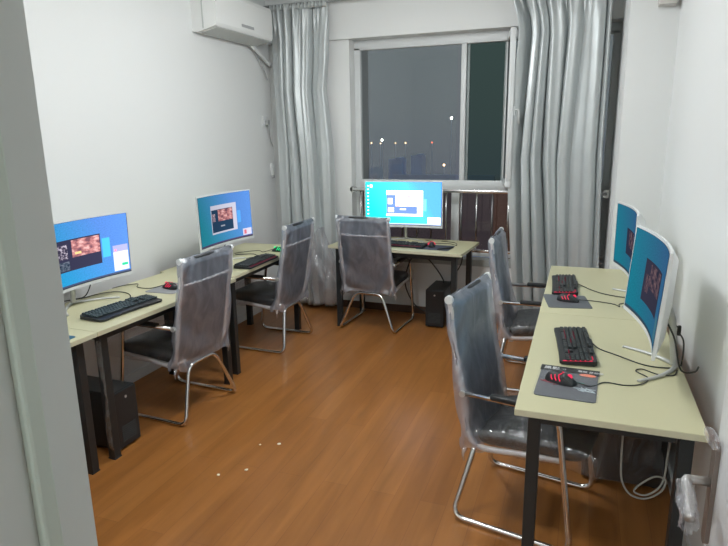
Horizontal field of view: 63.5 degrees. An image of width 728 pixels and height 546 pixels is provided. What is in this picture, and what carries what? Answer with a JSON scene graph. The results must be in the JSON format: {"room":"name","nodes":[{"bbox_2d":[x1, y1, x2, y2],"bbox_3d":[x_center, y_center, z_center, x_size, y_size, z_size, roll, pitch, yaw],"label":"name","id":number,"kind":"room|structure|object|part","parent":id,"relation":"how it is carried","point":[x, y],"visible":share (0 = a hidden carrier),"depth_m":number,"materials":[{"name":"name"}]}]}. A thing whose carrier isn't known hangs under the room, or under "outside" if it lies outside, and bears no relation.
{"room":"computer lab","nodes":[
{"label":"computer lab","id":0,"kind":"room"},
{"bbox_2d":[23,0,278,379],"bbox_3d":[-1.769,-0.637,3.818,0.150,2.930,5.470,4,14,20],"label":"wall","id":1,"kind":"structure","parent":0,"point":[143,114],"depth_m":4.18,"materials":[{"name":"white paint"}]},
{"bbox_2d":[119,304,267,381],"bbox_3d":[-1.714,0.787,4.005,0.012,0.070,4.780,4,14,20],"label":"baseboard","id":2,"kind":"structure","parent":1,"relation":"attached to","point":[147,369],"depth_m":4.33,"materials":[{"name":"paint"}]},
{"bbox_2d":[190,0,272,79],"bbox_3d":[-1.031,-2.002,5.040,0.229,0.588,1.143,4,14,20],"label":"air conditioner","id":3,"kind":"object","parent":1,"relation":"attached to","point":[245,22],"visible":1,"depth_m":4.75,"materials":[{"name":"white plastic"}]},
{"bbox_3d":[-0.965,-1.943,5.484,0.010,0.266,0.248,4,14,20],"label":"power cord","id":4,"kind":"part","parent":3,"relation":"part of","materials":[{"name":"grey plastic"}]},
{"bbox_2d":[262,117,272,145],"bbox_3d":[-0.924,-1.373,5.724,0.049,0.285,0.170,4,14,20],"label":"wall socket","id":5,"kind":"object","parent":1,"relation":"attached to","point":[265,122],"visible":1,"depth_m":5.66,"materials":[{"name":"white plastic"}]},
{"bbox_3d":[-0.958,-1.462,5.669,0.012,0.085,0.085,4,14,20],"label":"socket plate","id":6,"kind":"part","parent":5,"relation":"part of","materials":[{"name":"white plastic"}]},
{"bbox_2d":[270,163,274,177],"bbox_3d":[-0.909,-1.020,5.864,0.028,0.150,0.050,4,14,20],"label":"wall switch","id":7,"kind":"object","parent":1,"relation":"attached to","point":[272,168],"visible":1,"depth_m":5.85,"materials":[{"name":"white plastic"}]},
{"bbox_2d":[88,302,669,545],"bbox_3d":[-0.066,1.257,2.274,4.700,0.100,7.950,4,14,20],"label":"floor","id":8,"kind":"structure","parent":0,"point":[367,420],"depth_m":3.13,"materials":[{"name":"laminate"}]},
{"bbox_2d":[68,328,99,474],"bbox_3d":[-1.838,0.770,2.606,0.601,0.750,1.200,5,14,22],"label":"office desk","id":9,"kind":"object","parent":8,"relation":"on","point":[77,350],"visible":0.39,"depth_m":2.96,"materials":[{"name":"black metal"}]},
{"bbox_2d":[87,375,140,448],"bbox_3d":[-1.494,0.795,3.356,0.374,0.346,0.168,4,14,20],"label":"computer tower","id":10,"kind":"object","parent":8,"relation":"on","point":[124,392],"visible":0.58,"depth_m":3.28,"materials":[{"name":"black metal"}]},
{"bbox_3d":[-1.327,0.802,3.295,0.012,0.330,0.164,4,14,20],"label":"panel","id":11,"kind":"part","parent":10,"relation":"part of","materials":[{"name":"black plastic"}]},
{"bbox_2d":[122,419,136,441],"bbox_3d":[-1.319,0.886,3.312,0.003,0.088,0.110,4,14,20],"label":"grille","id":12,"kind":"object","parent":10,"relation":"attached to","point":[129,427],"depth_m":3.31,"materials":[{"name":"grey"}]},
{"bbox_2d":[65,272,235,459],"bbox_3d":[-1.377,0.508,3.684,0.601,0.750,1.200,5,14,22],"label":"office desk","id":13,"kind":"object","parent":8,"relation":"on","point":[108,328],"visible":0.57,"depth_m":3.25,"materials":[{"name":"beige laminate"}]},
{"bbox_2d":[54,211,132,315],"bbox_3d":[-1.672,-0.064,3.376,0.262,0.513,0.665,4,14,20],"label":"monitor","id":14,"kind":"object","parent":13,"relation":"on","point":[92,249],"visible":0.84,"depth_m":3.40,"materials":[{"name":"white plastic"}]},
{"bbox_2d":[57,245,67,260],"bbox_3d":[-1.638,-0.104,3.176,0.002,0.079,0.104,3,14,14],"label":"picture","id":15,"kind":"object","parent":14,"relation":"on","point":[62,250],"depth_m":3.19},
{"bbox_2d":[59,261,70,272],"bbox_3d":[-1.638,-0.028,3.194,0.002,0.050,0.117,3,14,14],"label":"picture","id":16,"kind":"object","parent":14,"relation":"attached to","point":[65,266],"depth_m":3.22},
{"bbox_2d":[71,235,99,256],"bbox_3d":[-1.580,-0.154,3.343,0.005,0.096,0.199,5,15,20],"label":"picture","id":17,"kind":"object","parent":14,"relation":"attached to","point":[81,245],"depth_m":3.34},
{"bbox_3d":[-1.477,-0.077,3.583,0.003,0.116,0.105,7,15,30],"label":"chat panel","id":18,"kind":"part","parent":14,"relation":"part of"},
{"bbox_3d":[-1.362,0.652,3.127,0.045,0.715,0.045,5,14,22],"label":"leg","id":19,"kind":"part","parent":13,"relation":"part of","materials":[{"name":"black paint"}]},
{"bbox_2d":[80,291,161,321],"bbox_3d":[-1.498,0.172,3.411,0.514,0.034,0.505,6,15,25],"label":"keyboard","id":20,"kind":"object","parent":13,"relation":"on","point":[104,313],"visible":1,"depth_m":3.28,"materials":[{"name":"black plastic"}]},
{"bbox_3d":[-1.165,0.209,3.521,0.025,0.045,1.005,5,14,22],"label":"long rail","id":21,"kind":"part","parent":13,"relation":"part of","materials":[{"name":"black metal"}]},
{"bbox_2d":[145,283,177,293],"bbox_3d":[-1.236,0.096,3.783,0.210,0.003,0.267,4,14,20],"label":"mouse pad","id":22,"kind":"object","parent":13,"relation":"on","point":[160,289],"visible":0.48,"depth_m":3.71,"materials":[{"name":"grey fabric"}]},
{"bbox_2d":[112,282,177,289],"bbox_3d":[-1.395,0.070,3.810,0.443,0.045,0.128,1,13,10],"label":"computer mouse","id":23,"kind":"object","parent":22,"relation":"on","point":[168,285],"visible":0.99,"depth_m":3.74,"materials":[{"name":"grey plastic"}]},
{"bbox_3d":[-1.407,0.388,4.252,0.045,0.715,0.045,5,14,22],"label":"leg","id":24,"kind":"part","parent":13,"relation":"part of","materials":[{"name":"black paint"}]},
{"bbox_3d":[-0.959,0.423,4.069,0.045,0.715,0.045,5,14,22],"label":"leg","id":25,"kind":"part","parent":13,"relation":"part of","materials":[{"name":"black paint"}]},
{"bbox_2d":[120,244,236,425],"bbox_3d":[-1.200,0.349,3.733,0.667,1.031,0.539,5,14,23],"label":"chair","id":26,"kind":"object","parent":8,"relation":"on","point":[204,279],"visible":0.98,"depth_m":3.60,"materials":[{"name":"silver metal"}]},
{"bbox_3d":[-1.329,0.297,3.502,0.260,0.024,0.036,5,14,23],"label":"armrest","id":27,"kind":"part","parent":26,"relation":"part of","materials":[{"name":"black plastic"}]},
{"bbox_3d":[-1.245,0.240,3.479,0.516,0.658,0.031,5,15,25],"label":"rail","id":28,"kind":"part","parent":26,"relation":"part of","materials":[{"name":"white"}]},
{"bbox_3d":[-1.068,0.145,3.872,0.516,0.659,0.031,4,14,21],"label":"rail","id":29,"kind":"part","parent":26,"relation":"part of","materials":[{"name":"white metal"}]},
{"bbox_2d":[160,243,301,374],"bbox_3d":[-0.991,0.240,4.793,0.601,0.750,1.200,4,14,19],"label":"office desk","id":30,"kind":"object","parent":8,"relation":"on","point":[239,274],"visible":0.52,"depth_m":4.44,"materials":[{"name":"beige laminate"}]},
{"bbox_3d":[-1.398,0.354,4.394,0.045,0.715,0.045,4,14,19],"label":"leg","id":31,"kind":"part","parent":30,"relation":"part of","materials":[{"name":"black paint"}]},
{"bbox_2d":[195,189,253,258],"bbox_3d":[-1.131,-0.344,4.478,0.262,0.537,0.665,5,14,22],"label":"monitor","id":32,"kind":"object","parent":30,"relation":"on","point":[223,218],"visible":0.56,"depth_m":4.43,"materials":[{"name":"white plastic"}]},
{"bbox_3d":[-1.054,-0.413,4.431,0.009,0.211,0.315,3,14,23],"label":"window frame panel","id":33,"kind":"part","parent":32,"relation":"part of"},
{"bbox_2d":[218,207,232,220],"bbox_3d":[-1.048,-0.444,4.445,0.004,0.086,0.177,3,14,23],"label":"picture","id":34,"kind":"object","parent":32,"relation":"attached to","point":[223,214],"depth_m":4.45},
{"bbox_3d":[-0.940,0.383,4.238,0.045,0.715,0.045,4,14,19],"label":"leg","id":35,"kind":"part","parent":30,"relation":"part of","materials":[{"name":"black paint"}]},
{"bbox_3d":[-1.056,0.121,5.359,0.045,0.715,0.045,4,14,19],"label":"leg","id":36,"kind":"part","parent":30,"relation":"part of","materials":[{"name":"black paint"}]},
{"bbox_2d":[233,253,277,268],"bbox_3d":[-0.925,-0.108,4.557,0.397,0.034,0.522,4,14,19],"label":"keyboard","id":37,"kind":"object","parent":30,"relation":"on","point":[251,262],"visible":1,"depth_m":4.44,"materials":[{"name":"black plastic"}]},
{"bbox_2d":[234,246,281,253],"bbox_3d":[-0.864,-0.197,4.912,0.424,0.042,0.093,-2,13,-4],"label":"computer mouse","id":38,"kind":"object","parent":30,"relation":"on","point":[276,249],"visible":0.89,"depth_m":4.90,"materials":[{"name":"green plastic"}]},
{"bbox_3d":[-0.774,-0.062,4.643,0.025,0.045,1.005,4,14,19],"label":"long rail","id":39,"kind":"part","parent":30,"relation":"part of","materials":[{"name":"black metal"}]},
{"bbox_3d":[-0.598,0.150,5.203,0.045,0.715,0.045,4,14,19],"label":"leg","id":40,"kind":"part","parent":30,"relation":"part of","materials":[{"name":"black paint"}]},
{"bbox_2d":[235,217,314,353],"bbox_3d":[-0.780,0.074,4.873,0.667,1.031,0.539,4,14,21],"label":"chair","id":41,"kind":"object","parent":8,"relation":"on","point":[297,237],"visible":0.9,"depth_m":4.75,"materials":[{"name":"grey fabric"}]},
{"bbox_3d":[-0.902,0.022,4.638,0.260,0.024,0.036,4,14,21],"label":"armrest","id":42,"kind":"part","parent":41,"relation":"part of","materials":[{"name":"black plastic"}]},
{"bbox_3d":[-0.818,-0.035,4.618,0.516,0.658,0.031,5,14,23],"label":"rail","id":43,"kind":"part","parent":41,"relation":"part of","materials":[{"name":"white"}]},
{"bbox_3d":[-0.655,-0.132,5.017,0.516,0.659,0.031,4,14,19],"label":"rail","id":44,"kind":"part","parent":41,"relation":"part of","materials":[{"name":"white metal"}]},
{"bbox_2d":[335,215,413,333],"bbox_3d":[0.115,-0.036,5.277,0.539,1.031,0.667,5,15,24],"label":"chair","id":45,"kind":"object","parent":8,"relation":"on","point":[364,242],"visible":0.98,"depth_m":5.05,"materials":[{"name":"grey fabric"}]},
{"bbox_3d":[-0.110,-0.204,5.284,0.031,0.658,0.516,6,15,26],"label":"rail","id":46,"kind":"part","parent":45,"relation":"part of","materials":[{"name":"white metal"}]},
{"bbox_3d":[0.293,-0.168,5.106,0.031,0.659,0.516,4,14,22],"label":"rail","id":47,"kind":"part","parent":45,"relation":"part of","materials":[{"name":"white metal"}]},
{"bbox_2d":[328,237,478,340],"bbox_3d":[0.357,0.106,5.274,1.200,0.750,0.601,5,15,24],"label":"office desk","id":48,"kind":"object","parent":8,"relation":"on","point":[463,248],"visible":0.57,"depth_m":5.05,"materials":[{"name":"beige laminate"}]},
{"bbox_3d":[-0.217,0.126,5.280,0.045,0.715,0.045,5,15,24],"label":"leg","id":49,"kind":"part","parent":48,"relation":"part of","materials":[{"name":"black paint"}]},
{"bbox_3d":[-0.019,0.022,5.710,0.045,0.715,0.045,5,15,24],"label":"leg","id":50,"kind":"part","parent":48,"relation":"part of","materials":[{"name":"black paint"}]},
{"bbox_2d":[364,181,442,242],"bbox_3d":[0.373,-0.566,5.308,0.698,0.541,0.262,3,14,14],"label":"monitor","id":51,"kind":"object","parent":48,"relation":"on","point":[418,204],"visible":0.88,"depth_m":5.21,"materials":[{"name":"white plastic"}]},
{"bbox_2d":[388,207,393,211],"bbox_3d":[0.240,-0.564,5.251,0.054,0.041,0.004,3,13,14],"label":"picture","id":52,"kind":"object","parent":51,"relation":"attached to","point":[390,209],"depth_m":5.25},
{"bbox_3d":[0.359,-0.616,5.210,0.327,0.225,0.009,3,13,14],"label":"window frame panel","id":53,"kind":"part","parent":51,"relation":"part of","materials":[{"name":"white glass"}]},
{"bbox_2d":[395,195,416,206],"bbox_3d":[0.374,-0.638,5.202,0.196,0.098,0.004,3,13,14],"label":"picture","id":54,"kind":"object","parent":51,"relation":"attached to","point":[400,200],"depth_m":5.20},
{"bbox_2d":[390,240,428,248],"bbox_3d":[0.369,-0.278,5.194,0.450,0.034,0.406,5,15,24],"label":"keyboard","id":55,"kind":"object","parent":48,"relation":"on","point":[394,243],"visible":0.73,"depth_m":5.02,"materials":[{"name":"grey plastic"}]},
{"bbox_2d":[392,257,443,311],"bbox_3d":[0.443,0.086,5.437,0.563,0.661,0.300,4,14,20],"label":"cable bundle","id":56,"kind":"object","parent":48,"relation":"hanging from","point":[392,257],"visible":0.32,"depth_m":5.39,"materials":[{"name":"grey plastic"}]},
{"bbox_3d":[0.256,-0.160,4.991,1.005,0.045,0.025,5,15,24],"label":"long rail","id":57,"kind":"part","parent":48,"relation":"part of","materials":[{"name":"black paint"}]},
{"bbox_2d":[416,245,454,250],"bbox_3d":[0.604,-0.216,4.981,0.285,0.003,0.221,5,15,24],"label":"mouse pad","id":58,"kind":"object","parent":48,"relation":"on","point":[436,247],"visible":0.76,"depth_m":4.95,"materials":[{"name":"grey fabric"}]},
{"bbox_2d":[428,241,456,246],"bbox_3d":[0.685,-0.260,5.071,0.213,0.045,0.318,9,16,35],"label":"computer mouse","id":59,"kind":"object","parent":58,"relation":"on","point":[431,243],"visible":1,"depth_m":5.02,"materials":[{"name":"grey plastic"}]},
{"bbox_3d":[0.740,0.211,4.858,0.045,0.715,0.045,5,15,24],"label":"leg","id":60,"kind":"part","parent":48,"relation":"part of","materials":[{"name":"black paint"}]},
{"bbox_3d":[0.939,0.106,5.288,0.045,0.715,0.045,5,15,24],"label":"leg","id":61,"kind":"part","parent":48,"relation":"part of","materials":[{"name":"black paint"}]},
{"bbox_2d":[425,280,450,327],"bbox_3d":[0.691,0.282,5.383,0.168,0.346,0.374,4,14,21],"label":"computer tower","id":62,"kind":"object","parent":8,"relation":"on","point":[436,314],"visible":0.87,"depth_m":5.22,"materials":[{"name":"black metal"}]},
{"bbox_2d":[428,313,439,322],"bbox_3d":[0.625,0.402,5.234,0.110,0.088,0.003,4,14,21],"label":"grille","id":63,"kind":"object","parent":62,"relation":"attached to","point":[432,317],"depth_m":5.23,"materials":[{"name":"grey"}]},
{"bbox_3d":[0.626,0.317,5.220,0.164,0.330,0.012,4,14,21],"label":"panel","id":64,"kind":"part","parent":62,"relation":"part of","materials":[{"name":"black plastic"}]},
{"bbox_2d":[489,227,546,392],"bbox_3d":[1.188,0.244,4.019,0.667,1.031,0.539,4,14,20],"label":"chair","id":65,"kind":"object","parent":8,"relation":"on","point":[521,324],"visible":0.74,"depth_m":3.94,"materials":[{"name":"silver metal"}]},
{"bbox_3d":[1.214,0.031,4.199,0.516,0.658,0.031,5,14,22],"label":"rail","id":66,"kind":"part","parent":65,"relation":"part of","materials":[{"name":"white metal"}]},
{"bbox_3d":[1.062,0.129,3.796,0.516,0.659,0.031,3,14,18],"label":"rail","id":67,"kind":"part","parent":65,"relation":"part of","materials":[{"name":"white metal"}]},
{"bbox_3d":[1.131,0.197,3.759,0.260,0.024,0.036,4,14,20],"label":"armrest","id":68,"kind":"part","parent":65,"relation":"part of","materials":[{"name":"black plastic"}]},
{"bbox_3d":[1.300,0.088,4.208,0.260,0.024,0.036,4,14,20],"label":"armrest","id":69,"kind":"part","parent":65,"relation":"part of","materials":[{"name":"black plastic"}]},
{"bbox_2d":[444,272,598,545],"bbox_3d":[0.739,0.579,2.631,0.667,1.031,0.539,7,15,30],"label":"chair","id":70,"kind":"object","parent":8,"relation":"on","point":[489,418],"visible":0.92,"depth_m":2.57,"materials":[{"name":"silver metal"}]},
{"bbox_3d":[0.806,0.367,2.803,0.516,0.658,0.031,8,16,32],"label":"rail","id":71,"kind":"part","parent":70,"relation":"part of","materials":[{"name":"white"}]},
{"bbox_3d":[0.581,0.458,2.433,0.516,0.659,0.031,6,15,28],"label":"rail","id":72,"kind":"part","parent":70,"relation":"part of","materials":[{"name":"white"}]},
{"bbox_3d":[0.639,0.529,2.386,0.260,0.024,0.036,7,15,30],"label":"armrest","id":73,"kind":"part","parent":70,"relation":"part of","materials":[{"name":"black plastic"}]},
{"bbox_2d":[539,266,635,320],"bbox_3d":[1.435,0.463,3.688,0.601,0.750,1.200,4,14,20],"label":"office desk","id":74,"kind":"object","parent":8,"relation":"on","point":[601,280],"visible":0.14,"depth_m":3.55,"materials":[{"name":"beige laminate"}]},
{"bbox_2d":[543,294,591,308],"bbox_3d":[1.156,0.160,3.349,0.235,0.003,0.276,1,13,10],"label":"mouse pad","id":75,"kind":"object","parent":74,"relation":"on","point":[551,300],"visible":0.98,"depth_m":3.30,"materials":[{"name":"grey fabric"}]},
{"bbox_2d":[557,293,623,306],"bbox_3d":[1.308,0.150,3.289,0.433,0.045,0.111,2,14,12],"label":"computer mouse","id":76,"kind":"object","parent":75,"relation":"on","point":[563,297],"visible":0.97,"depth_m":3.32,"materials":[{"name":"grey plastic"}]},
{"bbox_2d":[552,274,624,297],"bbox_3d":[1.413,0.077,3.617,0.493,0.034,0.450,3,14,17],"label":"keyboard","id":77,"kind":"object","parent":74,"relation":"on","point":[566,284],"visible":0.99,"depth_m":3.60,"materials":[{"name":"grey plastic"}]},
{"bbox_2d":[612,201,644,306],"bbox_3d":[1.583,-0.104,3.307,0.262,0.522,0.665,3,14,15],"label":"monitor","id":78,"kind":"object","parent":74,"relation":"on","point":[628,217],"visible":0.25,"depth_m":3.45,"materials":[{"name":"white plastic"}]},
{"bbox_2d":[628,231,633,251],"bbox_3d":[1.483,-0.176,3.263,0.003,0.093,0.180,3,14,17],"label":"picture","id":79,"kind":"object","parent":78,"relation":"attached to","point":[631,233],"depth_m":3.29},
{"bbox_2d":[514,313,708,545],"bbox_3d":[1.021,0.728,2.592,0.601,0.750,1.200,4,14,20],"label":"office desk","id":80,"kind":"object","parent":8,"relation":"on","point":[665,409],"visible":0.66,"depth_m":2.13,"materials":[{"name":"beige laminate"}]},
{"bbox_3d":[0.620,0.841,2.195,0.045,0.715,0.045,4,14,20],"label":"leg","id":81,"kind":"part","parent":80,"relation":"part of","materials":[{"name":"black paint"}]},
{"bbox_2d":[534,364,603,402],"bbox_3d":[0.787,0.421,2.259,0.241,0.007,0.311,5,14,23],"label":"mouse pad","id":82,"kind":"object","parent":80,"relation":"on","point":[581,393],"visible":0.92,"depth_m":2.23,"materials":[{"name":"grey fabric"}]},
{"bbox_2d":[573,387,595,393],"bbox_3d":[0.809,0.433,2.210,0.046,0.004,0.131,-13,18,-43],"label":"print","id":83,"kind":"object","parent":82,"relation":"on","point":[578,390],"depth_m":2.19,"materials":[{"name":"grey"}]},
{"bbox_2d":[545,368,677,387],"bbox_3d":[0.988,0.393,2.284,0.557,0.045,0.141,-3,13,-10],"label":"computer mouse","id":84,"kind":"object","parent":82,"relation":"on","point":[554,376],"visible":1,"depth_m":2.24,"materials":[{"name":"black plastic"}]},
{"bbox_3d":[0.836,0.528,2.038,0.440,0.040,0.040,4,14,20],"label":"rail","id":85,"kind":"part","parent":80,"relation":"part of","materials":[{"name":"black paint"}]},
{"bbox_2d":[554,326,670,368],"bbox_3d":[1.087,0.324,2.594,0.453,0.034,0.450,3,14,14],"label":"keyboard","id":86,"kind":"object","parent":80,"relation":"on","point":[575,347],"visible":1,"depth_m":2.57,"materials":[{"name":"black plastic"}]},
{"bbox_2d":[620,436,670,499],"bbox_3d":[1.290,0.722,2.684,0.215,0.650,0.100,4,14,20],"label":"hanging cable","id":87,"kind":"object","parent":80,"relation":"hanging from","point":[622,439],"visible":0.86,"depth_m":2.71,"materials":[{"name":"grey plastic"}]},
{"bbox_2d":[622,224,698,381],"bbox_3d":[1.224,0.122,2.350,0.262,0.533,0.665,3,14,15],"label":"monitor","id":88,"kind":"object","parent":80,"relation":"on","point":[651,282],"visible":1,"depth_m":2.36,"materials":[{"name":"white plastic"}]},
{"bbox_2d":[644,274,649,292],"bbox_3d":[1.174,0.044,2.442,0.003,0.075,0.051,7,15,14],"label":"picture","id":89,"kind":"object","parent":88,"relation":"attached to","point":[647,276],"depth_m":2.44},
{"bbox_3d":[1.065,0.209,2.156,0.006,0.087,0.105,5,15,24],"label":"chat panel","id":90,"kind":"part","parent":88,"relation":"part of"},
{"bbox_2d":[648,265,660,299],"bbox_3d":[1.141,0.035,2.312,0.007,0.096,0.206,7,15,14],"label":"picture","id":91,"kind":"object","parent":88,"relation":"attached to","point":[654,279],"depth_m":2.32},
{"bbox_3d":[1.076,0.872,2.031,0.045,0.715,0.045,4,14,20],"label":"leg","id":92,"kind":"part","parent":80,"relation":"part of","materials":[{"name":"black paint"}]},
{"bbox_2d":[677,325,684,365],"bbox_3d":[1.312,0.279,2.503,0.107,0.152,0.248,-3,13,-8],"label":"power cable","id":93,"kind":"object","parent":80,"relation":"on","point":[679,327],"visible":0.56,"depth_m":2.44,"materials":[{"name":"grey plastic"}]},
{"bbox_2d":[581,432,668,488],"bbox_3d":[1.289,0.852,2.930,0.374,0.346,0.168,4,14,20],"label":"computer tower","id":94,"kind":"object","parent":8,"relation":"on","point":[642,459],"visible":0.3,"depth_m":2.85,"materials":[{"name":"black metal"}]},
{"bbox_3d":[1.121,0.835,2.990,0.012,0.330,0.164,4,14,20],"label":"panel","id":95,"kind":"part","parent":94,"relation":"part of","materials":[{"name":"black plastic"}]},
{"bbox_2d":[265,0,624,312],"bbox_3d":[0.603,-1.062,5.461,3.135,2.930,0.250,4,14,20],"label":"wall","id":96,"kind":"structure","parent":0,"point":[350,21],"depth_m":5.41,"materials":[{"name":"white paint"}]},
{"bbox_2d":[263,0,348,7],"bbox_3d":[0.526,-2.361,4.961,3.100,0.060,0.142,4,14,20],"label":"curtain rod","id":97,"kind":"object","parent":96,"relation":"attached to","point":[326,1],"visible":0.22,"depth_m":5.20,"materials":[{"name":"silver metal"}]},
{"bbox_2d":[269,0,336,305],"bbox_3d":[-0.554,-1.067,5.654,0.591,2.825,0.179,4,14,20],"label":"curtain","id":98,"kind":"object","parent":97,"relation":"hanging from","point":[300,33],"visible":0.82,"depth_m":5.55,"materials":[{"name":"grey fabric"}]},
{"bbox_2d":[508,0,612,311],"bbox_3d":[1.540,-0.911,4.811,0.825,2.805,0.224,4,14,20],"label":"curtain","id":99,"kind":"object","parent":97,"relation":"hanging from","point":[563,49],"visible":0.78,"depth_m":4.74,"materials":[{"name":"grey fabric"}]},
{"bbox_2d":[293,300,499,320],"bbox_3d":[0.580,0.358,5.670,3.135,0.070,0.012,4,14,20],"label":"baseboard","id":100,"kind":"structure","parent":96,"relation":"attached to","point":[368,305],"depth_m":5.78,"materials":[{"name":"brown wood"}]},
{"bbox_2d":[350,22,621,262],"bbox_3d":[0.933,-1.082,5.153,2.340,1.980,0.496,4,14,20],"label":"window","id":101,"kind":"structure","parent":96,"relation":"in","point":[511,36],"depth_m":5.25,"materials":[{"name":"white plastic"}]},
{"bbox_3d":[0.966,-0.481,5.360,2.340,0.591,0.040,4,14,20],"label":"window railing","id":102,"kind":"part","parent":101,"relation":"part of","materials":[{"name":"metal"}]},
{"bbox_3d":[0.962,-0.734,5.301,2.280,0.030,0.040,4,14,20],"label":"rail","id":103,"kind":"part","parent":101,"relation":"part of","materials":[{"name":"silver metal"}]},
{"bbox_3d":[1.091,-1.426,5.269,0.354,1.246,0.020,4,14,20],"label":"insect screen frame","id":104,"kind":"part","parent":101,"relation":"part of","materials":[{"name":"grey plastic"}]},
{"bbox_3d":[1.214,-1.363,4.942,0.008,1.140,0.330,1,13,9],"label":"sash glass","id":105,"kind":"part","parent":101,"relation":"part of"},
{"bbox_3d":[1.214,-1.363,4.942,0.044,1.245,0.430,1,13,9],"label":"sash frame","id":106,"kind":"part","parent":101,"relation":"part of","materials":[{"name":"white plastic"}]},
{"bbox_3d":[1.237,-1.281,4.766,0.064,0.139,0.032,-3,13,-9],"label":"sash handle","id":107,"kind":"part","parent":101,"relation":"part of","materials":[{"name":"white plastic"}]},
{"bbox_3d":[0.971,-0.207,5.425,2.280,0.028,0.030,4,14,20],"label":"rail","id":108,"kind":"part","parent":101,"relation":"part of","materials":[{"name":"silver metal"}]},
{"bbox_2d":[392,256,603,268],"bbox_3d":[0.983,-0.110,5.470,2.305,0.060,0.132,4,14,20],"label":"trim","id":109,"kind":"structure","parent":96,"relation":"attached to","point":[476,261],"depth_m":5.43,"materials":[{"name":"grey stone"}]},
{"bbox_2d":[602,0,680,269],"bbox_3d":[2.083,-0.871,4.551,0.285,2.930,1.375,4,14,20],"label":"wall pier","id":110,"kind":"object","parent":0,"point":[649,34],"visible":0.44,"depth_m":3.87,"materials":[{"name":"white paint"}]},
{"bbox_2d":[658,0,677,6],"bbox_3d":[1.870,-1.848,3.587,0.100,0.400,0.100,4,14,20],"label":"box","id":111,"kind":"object","parent":110,"relation":"attached to","point":[661,3],"visible":1,"depth_m":3.60,"materials":[{"name":"grey plastic"}]},
{"bbox_2d":[658,0,727,545],"bbox_3d":[1.582,-0.405,2.609,0.150,2.930,5.470,4,14,20],"label":"wall","id":112,"kind":"structure","parent":0,"point":[693,219],"depth_m":2.57,"materials":[{"name":"white paint"}]},
{"bbox_2d":[666,458,689,545],"bbox_3d":[1.345,1.098,2.481,0.012,0.070,3.770,4,14,20],"label":"baseboard","id":113,"kind":"structure","parent":112,"relation":"attached to","point":[669,476],"depth_m":2.81,"materials":[{"name":"white paint"}]},
{"bbox_3d":[-0.996,0.057,0.823,3.420,2.930,0.190,4,14,20],"label":"wall","id":114,"kind":"structure","parent":0,"visible":0},
{"bbox_2d":[0,0,97,545],"bbox_3d":[0.043,0.493,0.537,1.070,2.180,0.226,4,14,20],"label":"trim","id":115,"kind":"structure","parent":114,"relation":"attached to","point":[46,500],"depth_m":0.64,"materials":[{"name":"grey paint"}]},
{"bbox_2d":[681,371,727,545],"bbox_3d":[0.578,0.466,0.877,0.124,2.040,0.760,4,14,19],"label":"door","id":116,"kind":"structure","parent":114,"relation":"in","point":[714,529],"depth_m":1.17,"materials":[{"name":"white paint"}]},
{"bbox_3d":[0.660,0.445,1.163,0.055,0.031,0.141,5,15,24],"label":"lever","id":117,"kind":"part","parent":116,"relation":"part of","materials":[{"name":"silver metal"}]},
{"bbox_3d":[0.713,0.453,1.209,0.010,0.232,0.032,4,14,19],"label":"handle plate","id":118,"kind":"part","parent":116,"relation":"part of","materials":[{"name":"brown metal"}]},
{"bbox_3d":[0.593,0.461,0.857,0.012,1.742,0.502,4,14,19],"label":"moulding","id":119,"kind":"part","parent":116,"relation":"part of","materials":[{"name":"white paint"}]},
{"label":"outside","id":120,"kind":"structure","parent":0,"visible":0},
{"bbox_2d":[388,157,404,236],"bbox_3d":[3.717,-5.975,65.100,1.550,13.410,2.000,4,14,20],"label":"apartment building","id":121,"kind":"structure","parent":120,"point":[395,165],"depth_m":63.16,"materials":[{"name":"blue"}]},
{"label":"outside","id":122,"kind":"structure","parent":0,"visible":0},
{"bbox_2d":[411,154,425,174],"bbox_3d":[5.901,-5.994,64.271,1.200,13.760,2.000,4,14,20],"label":"apartment building","id":123,"kind":"structure","parent":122,"point":[418,161],"depth_m":62.27,"materials":[{"name":"blue"}]},
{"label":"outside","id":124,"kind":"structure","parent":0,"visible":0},
{"bbox_2d":[394,174,494,257],"bbox_3d":[7.930,-4.287,59.534,10.000,11.150,0.600,4,14,20],"label":"rooftop","id":125,"kind":"object","parent":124,"point":[468,199],"visible":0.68,"depth_m":58.22,"materials":[{"name":"brown"}]},
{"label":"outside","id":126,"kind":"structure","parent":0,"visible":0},
{"bbox_2d":[362,51,368,216],"bbox_3d":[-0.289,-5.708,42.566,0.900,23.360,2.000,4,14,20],"label":"apartment building","id":127,"kind":"structure","parent":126,"point":[364,53],"depth_m":41.33,"materials":[{"name":"grey"}]},
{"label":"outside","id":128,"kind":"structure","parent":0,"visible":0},
{"bbox_2d":[449,117,452,239],"bbox_3d":[7.408,-4.620,50.883,0.190,17.186,0.190,4,14,20],"label":"street lamp","id":129,"kind":"object","parent":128,"point":[451,117],"visible":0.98,"depth_m":50.01,"materials":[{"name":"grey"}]}
]}

